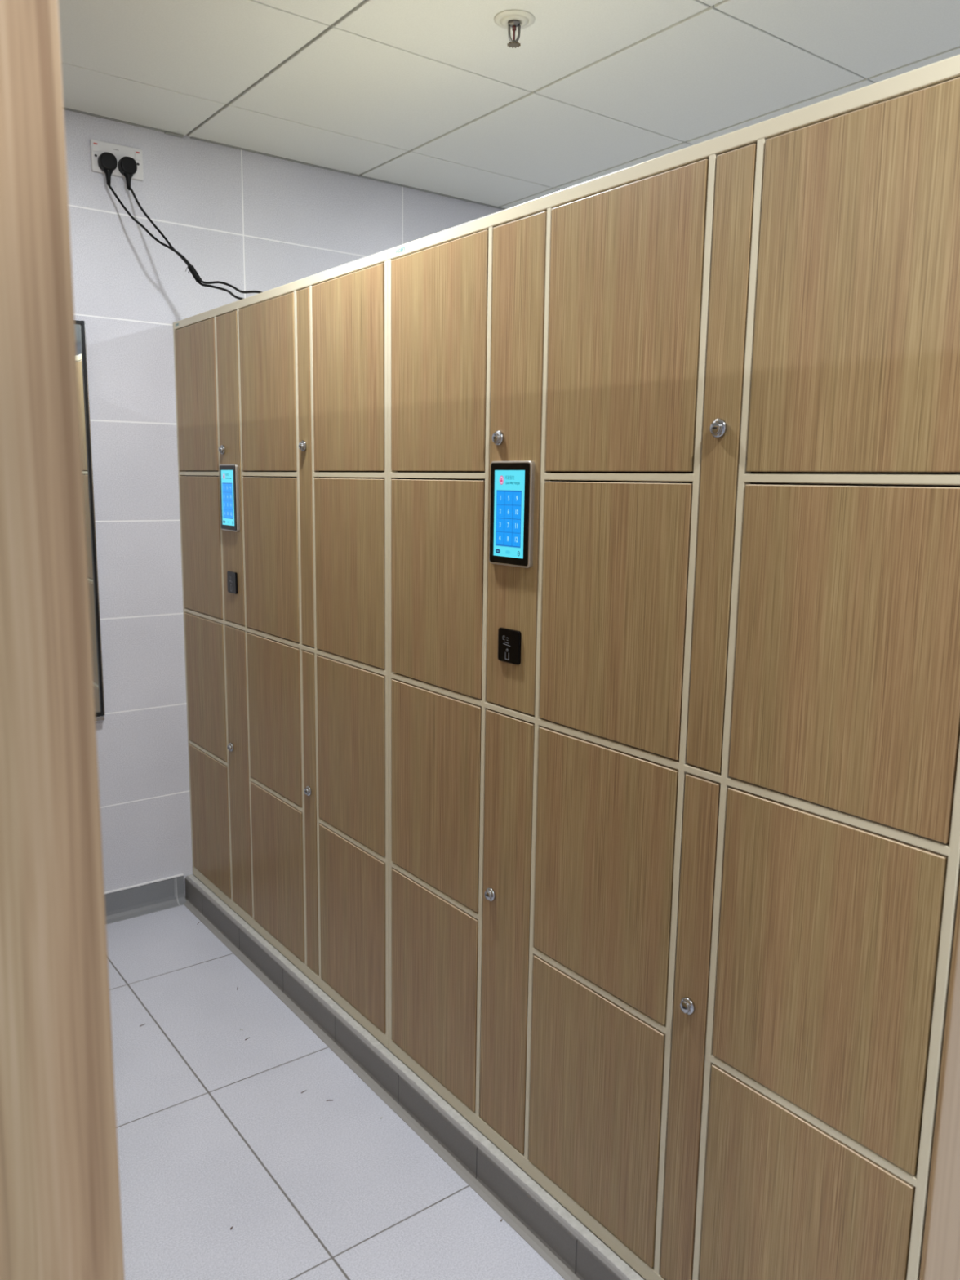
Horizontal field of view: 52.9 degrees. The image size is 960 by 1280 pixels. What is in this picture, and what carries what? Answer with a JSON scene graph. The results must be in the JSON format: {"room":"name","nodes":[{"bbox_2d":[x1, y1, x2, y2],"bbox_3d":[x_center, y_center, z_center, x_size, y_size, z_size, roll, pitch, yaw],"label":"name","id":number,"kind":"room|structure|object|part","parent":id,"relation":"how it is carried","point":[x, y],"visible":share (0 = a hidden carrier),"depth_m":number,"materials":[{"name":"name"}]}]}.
{"room":"changing room","nodes":[
{"label":"changing room","id":0,"kind":"room"},
{"bbox_2d":[63,109,502,895],"bbox_3d":[-1.229,-0.352,2.945,7.400,2.535,0.100,-6,12,-37],"label":"wall","id":1,"kind":"structure","parent":0,"point":[245,220],"depth_m":3.03,"materials":[{"name":"tile"}]},
{"bbox_2d":[74,320,105,721],"bbox_3d":[-1.401,-0.316,2.739,0.594,1.196,0.023,-6,12,-37],"label":"wall mirror","id":2,"kind":"object","parent":1,"relation":"attached to","point":[80,326],"visible":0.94,"depth_m":2.90,"materials":[{"name":"grey mirror"}]},
{"bbox_3d":[-1.401,-0.316,2.739,0.594,1.196,0.023,-6,12,-37],"label":"edge trim","id":3,"kind":"part","parent":2,"relation":"part of","materials":[{"name":"black metal"}]},
{"bbox_2d":[89,138,143,181],"bbox_3d":[-1.059,-1.401,2.817,0.147,0.086,0.013,-6,12,-37],"label":"wall socket","id":4,"kind":"object","parent":1,"relation":"attached to","point":[97,147],"visible":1,"depth_m":2.81,"materials":[{"name":"white plastic"}]},
{"bbox_2d":[92,141,98,151],"bbox_3d":[-1.105,-1.418,2.773,0.017,0.025,0.003,-6,12,-37],"label":"switch","id":5,"kind":"object","parent":4,"relation":"attached to","point":[95,144],"depth_m":2.77,"materials":[{"name":"white plastic"}]},
{"bbox_2d":[134,150,141,160],"bbox_3d":[-1.009,-1.428,2.845,0.017,0.025,0.003,-6,12,-37],"label":"switch","id":6,"kind":"object","parent":4,"relation":"attached to","point":[137,153],"depth_m":2.84,"materials":[{"name":"white plastic"}]},
{"bbox_2d":[104,873,186,924],"bbox_3d":[-2.536,1.005,2.097,3.866,0.096,0.035,-6,12,-37],"label":"baseboard","id":7,"kind":"structure","parent":1,"relation":"attached to","point":[162,894],"depth_m":3.17,"materials":[{"name":"grey tile"}]},
{"bbox_2d":[63,106,506,209],"bbox_3d":[-1.178,-1.495,2.709,7.200,0.008,0.014,-6,12,-37],"label":"trim","id":8,"kind":"structure","parent":1,"relation":"attached to","point":[65,108],"depth_m":3.08,"materials":[{"name":"grey"}]},
{"bbox_2d":[183,874,645,1279],"bbox_3d":[0.011,0.996,2.414,0.606,0.084,2.600,-6,12,-37],"label":"trim","id":9,"kind":"structure","parent":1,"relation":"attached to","point":[554,1233],"depth_m":2.11,"materials":[{"name":"grey tile"}]},
{"bbox_2d":[173,249,388,1048],"bbox_3d":[-0.397,-0.026,2.772,0.493,1.798,1.262,-6,12,-37],"label":"locker","id":10,"kind":"object","parent":9,"relation":"on","point":[282,392],"visible":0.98,"depth_m":2.49,"materials":[{"name":"beige paint"}]},
{"bbox_2d":[97,151,244,299],"bbox_3d":[-0.745,-1.158,2.702,0.751,0.448,0.161,3,10,11],"label":"power cord","id":11,"kind":"object","parent":10,"relation":"on","point":[107,162],"visible":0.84,"depth_m":2.77,"materials":[{"name":"black plastic"}]},
{"bbox_2d":[118,156,262,293],"bbox_3d":[-0.726,-1.166,2.752,0.687,0.448,0.174,2,9,7],"label":"power cord","id":12,"kind":"object","parent":10,"relation":"on","point":[127,166],"visible":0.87,"depth_m":2.80,"materials":[{"name":"black plastic"}]},
{"bbox_2d":[185,265,201,282],"bbox_3d":[-0.811,-1.040,2.742,0.045,0.048,0.023,2,9,7],"label":"cable tie","id":13,"kind":"object","parent":12,"relation":"attached to","point":[190,268],"visible":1,"depth_m":2.73,"materials":[{"name":"black plastic"}]},
{"bbox_3d":[-0.844,-0.723,2.891,0.018,0.426,0.311,-6,12,-37],"label":"door","id":14,"kind":"part","parent":10,"relation":"part of","materials":[{"name":"brown wood"}]},
{"bbox_3d":[-0.850,-0.290,2.963,0.018,0.418,0.311,-6,12,-37],"label":"door","id":15,"kind":"part","parent":10,"relation":"part of","materials":[{"name":"brown wood"}]},
{"bbox_3d":[-0.857,0.141,3.034,0.018,0.422,0.311,-6,12,-37],"label":"door","id":16,"kind":"part","parent":10,"relation":"part of","materials":[{"name":"brown wood"}]},
{"bbox_3d":[-0.863,0.575,3.106,0.018,0.424,0.311,-6,12,-37],"label":"door","id":17,"kind":"part","parent":10,"relation":"part of","materials":[{"name":"brown wood"}]},
{"bbox_3d":[-0.700,-0.475,2.735,0.017,0.861,0.142,-6,12,-37],"label":"control panel","id":18,"kind":"part","parent":10,"relation":"part of","materials":[{"name":"brown wood"}]},
{"bbox_3d":[-0.713,0.392,2.878,0.017,0.863,0.142,-6,12,-37],"label":"service panel","id":19,"kind":"part","parent":10,"relation":"part of","materials":[{"name":"brown wood"}]},
{"bbox_3d":[-0.547,-0.655,2.502,0.018,0.426,0.324,-6,12,-37],"label":"door","id":20,"kind":"part","parent":10,"relation":"part of","materials":[{"name":"brown wood"}]},
{"bbox_3d":[-0.553,-0.222,2.574,0.018,0.418,0.324,-6,12,-37],"label":"door","id":21,"kind":"part","parent":10,"relation":"part of","materials":[{"name":"brown wood"}]},
{"bbox_3d":[-0.559,0.209,2.645,0.018,0.422,0.324,-6,12,-37],"label":"door","id":22,"kind":"part","parent":10,"relation":"part of","materials":[{"name":"brown wood"}]},
{"bbox_3d":[-0.566,0.644,2.717,0.018,0.424,0.324,-6,12,-37],"label":"door","id":23,"kind":"part","parent":10,"relation":"part of","materials":[{"name":"brown wood"}]},
{"bbox_3d":[-0.423,-0.411,2.372,0.017,0.861,0.064,-6,12,-37],"label":"service panel","id":24,"kind":"part","parent":10,"relation":"part of","materials":[{"name":"brown wood"}]},
{"bbox_3d":[-0.435,0.456,2.515,0.017,0.863,0.064,-6,12,-37],"label":"service panel","id":25,"kind":"part","parent":10,"relation":"part of","materials":[{"name":"brown wood"}]},
{"bbox_3d":[-0.294,-0.597,2.172,0.018,0.426,0.320,-6,12,-37],"label":"door","id":26,"kind":"part","parent":10,"relation":"part of","materials":[{"name":"brown wood"}]},
{"bbox_3d":[-0.300,-0.164,2.243,0.018,0.418,0.320,-6,12,-37],"label":"door","id":27,"kind":"part","parent":10,"relation":"part of","materials":[{"name":"brown wood"}]},
{"bbox_3d":[-0.306,0.268,2.314,0.018,0.422,0.320,-6,12,-37],"label":"door","id":28,"kind":"part","parent":10,"relation":"part of","materials":[{"name":"brown wood"}]},
{"bbox_3d":[-0.313,0.702,2.386,0.018,0.424,0.320,-6,12,-37],"label":"door","id":29,"kind":"part","parent":10,"relation":"part of","materials":[{"name":"brown wood"}]},
{"bbox_2d":[387,54,959,1279],"bbox_3d":[0.366,0.150,1.775,0.493,1.798,1.274,-6,12,-37],"label":"locker","id":30,"kind":"object","parent":9,"relation":"on","point":[673,438],"visible":1,"depth_m":1.44,"materials":[{"name":"beige paint"}]},
{"bbox_3d":[-0.100,0.751,2.108,0.018,0.424,0.324,-6,12,-37],"label":"door","id":31,"kind":"part","parent":30,"relation":"part of","materials":[{"name":"brown wood"}]},
{"bbox_3d":[-0.093,0.317,2.036,0.018,0.422,0.324,-6,12,-37],"label":"door","id":32,"kind":"part","parent":30,"relation":"part of","materials":[{"name":"brown wood"}]},
{"bbox_3d":[-0.087,-0.114,1.965,0.018,0.418,0.324,-6,12,-37],"label":"door","id":33,"kind":"part","parent":30,"relation":"part of","materials":[{"name":"brown wood"}]},
{"bbox_3d":[-0.081,-0.547,1.893,0.018,0.426,0.324,-6,12,-37],"label":"door","id":34,"kind":"part","parent":30,"relation":"part of","materials":[{"name":"brown wood"}]},
{"bbox_3d":[0.054,0.569,1.876,0.017,0.863,0.142,-6,12,-37],"label":"service panel","id":35,"kind":"part","parent":30,"relation":"part of","materials":[{"name":"brown wood"}]},
{"bbox_3d":[0.067,-0.298,1.732,0.017,0.861,0.142,-6,12,-37],"label":"control panel","id":36,"kind":"part","parent":30,"relation":"part of","materials":[{"name":"brown wood"}]},
{"bbox_3d":[0.201,0.820,1.715,0.018,0.424,0.323,-6,12,-37],"label":"door","id":37,"kind":"part","parent":30,"relation":"part of","materials":[{"name":"brown wood"}]},
{"bbox_3d":[0.207,0.386,1.643,0.018,0.422,0.323,-6,12,-37],"label":"door","id":38,"kind":"part","parent":30,"relation":"part of","materials":[{"name":"brown wood"}]},
{"bbox_3d":[0.213,-0.045,1.572,0.018,0.418,0.323,-6,12,-37],"label":"door","id":39,"kind":"part","parent":30,"relation":"part of","materials":[{"name":"brown wood"}]},
{"bbox_3d":[0.220,-0.478,1.500,0.018,0.426,0.323,-6,12,-37],"label":"door","id":40,"kind":"part","parent":30,"relation":"part of","materials":[{"name":"brown wood"}]},
{"bbox_3d":[0.331,0.633,1.514,0.017,0.863,0.063,-6,12,-37],"label":"service panel","id":41,"kind":"part","parent":30,"relation":"part of","materials":[{"name":"brown wood"}]},
{"bbox_3d":[0.344,-0.235,1.370,0.017,0.861,0.063,-6,12,-37],"label":"service panel","id":42,"kind":"part","parent":30,"relation":"part of","materials":[{"name":"brown wood"}]},
{"bbox_3d":[0.453,0.879,1.385,0.018,0.424,0.321,-6,12,-37],"label":"door","id":43,"kind":"part","parent":30,"relation":"part of","materials":[{"name":"brown wood"}]},
{"bbox_3d":[0.460,0.444,1.313,0.018,0.422,0.321,-6,12,-37],"label":"door","id":44,"kind":"part","parent":30,"relation":"part of","materials":[{"name":"brown wood"}]},
{"bbox_3d":[0.466,0.013,1.242,0.018,0.418,0.321,-6,12,-37],"label":"door","id":45,"kind":"part","parent":30,"relation":"part of","materials":[{"name":"brown wood"}]},
{"bbox_3d":[0.472,-0.420,1.170,0.018,0.426,0.321,-6,12,-37],"label":"door","id":46,"kind":"part","parent":30,"relation":"part of","materials":[{"name":"brown wood"}]},
{"bbox_2d":[919,880,959,1279],"bbox_3d":[0.762,0.239,1.268,0.479,1.798,0.020,-6,12,-37],"label":"end panel","id":47,"kind":"object","parent":9,"relation":"on","point":[957,930],"visible":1,"depth_m":1.18,"materials":[{"name":"brown wood"}]},
{"bbox_2d":[106,904,564,1279],"bbox_3d":[0.317,1.299,1.112,7.400,0.080,5.300,-6,12,-37],"label":"floor","id":48,"kind":"structure","parent":0,"point":[217,1131],"depth_m":2.06,"materials":[{"name":"tile"}]},
{"bbox_2d":[0,0,124,1279],"bbox_3d":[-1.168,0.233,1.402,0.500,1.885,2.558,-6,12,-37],"label":"door frame","id":49,"kind":"structure","parent":48,"relation":"on","point":[60,1216],"depth_m":0.47,"materials":[{"name":"brown wood"}]},
{"bbox_2d":[924,932,959,1279],"bbox_3d":[0.333,0.309,0.567,0.060,2.050,0.100,-6,12,-37],"label":"wooden post","id":50,"kind":"object","parent":48,"relation":"on","point":[943,1255],"visible":1,"depth_m":0.58,"materials":[{"name":"brown wood"}]},
{"bbox_2d":[57,0,959,208],"bbox_3d":[0.353,-1.193,0.701,7.200,0.100,5.100,-6,12,-37],"label":"ceiling","id":51,"kind":"structure","parent":0,"point":[433,95],"depth_m":2.44,"materials":[{"name":"grey"}]},
{"bbox_2d":[493,8,534,48],"bbox_3d":[0.076,-1.360,2.159,0.092,0.053,0.092,-6,12,-37],"label":"sprinkler","id":52,"kind":"object","parent":51,"relation":"attached to","point":[513,20],"visible":1,"depth_m":2.15,"materials":[{"name":"white metal"}]},
{"bbox_3d":[0.076,-1.357,2.159,0.009,0.031,0.009,-6,12,-37],"label":"glass bulb","id":53,"kind":"part","parent":52,"relation":"part of","materials":[{"name":"red glass"}]}
]}

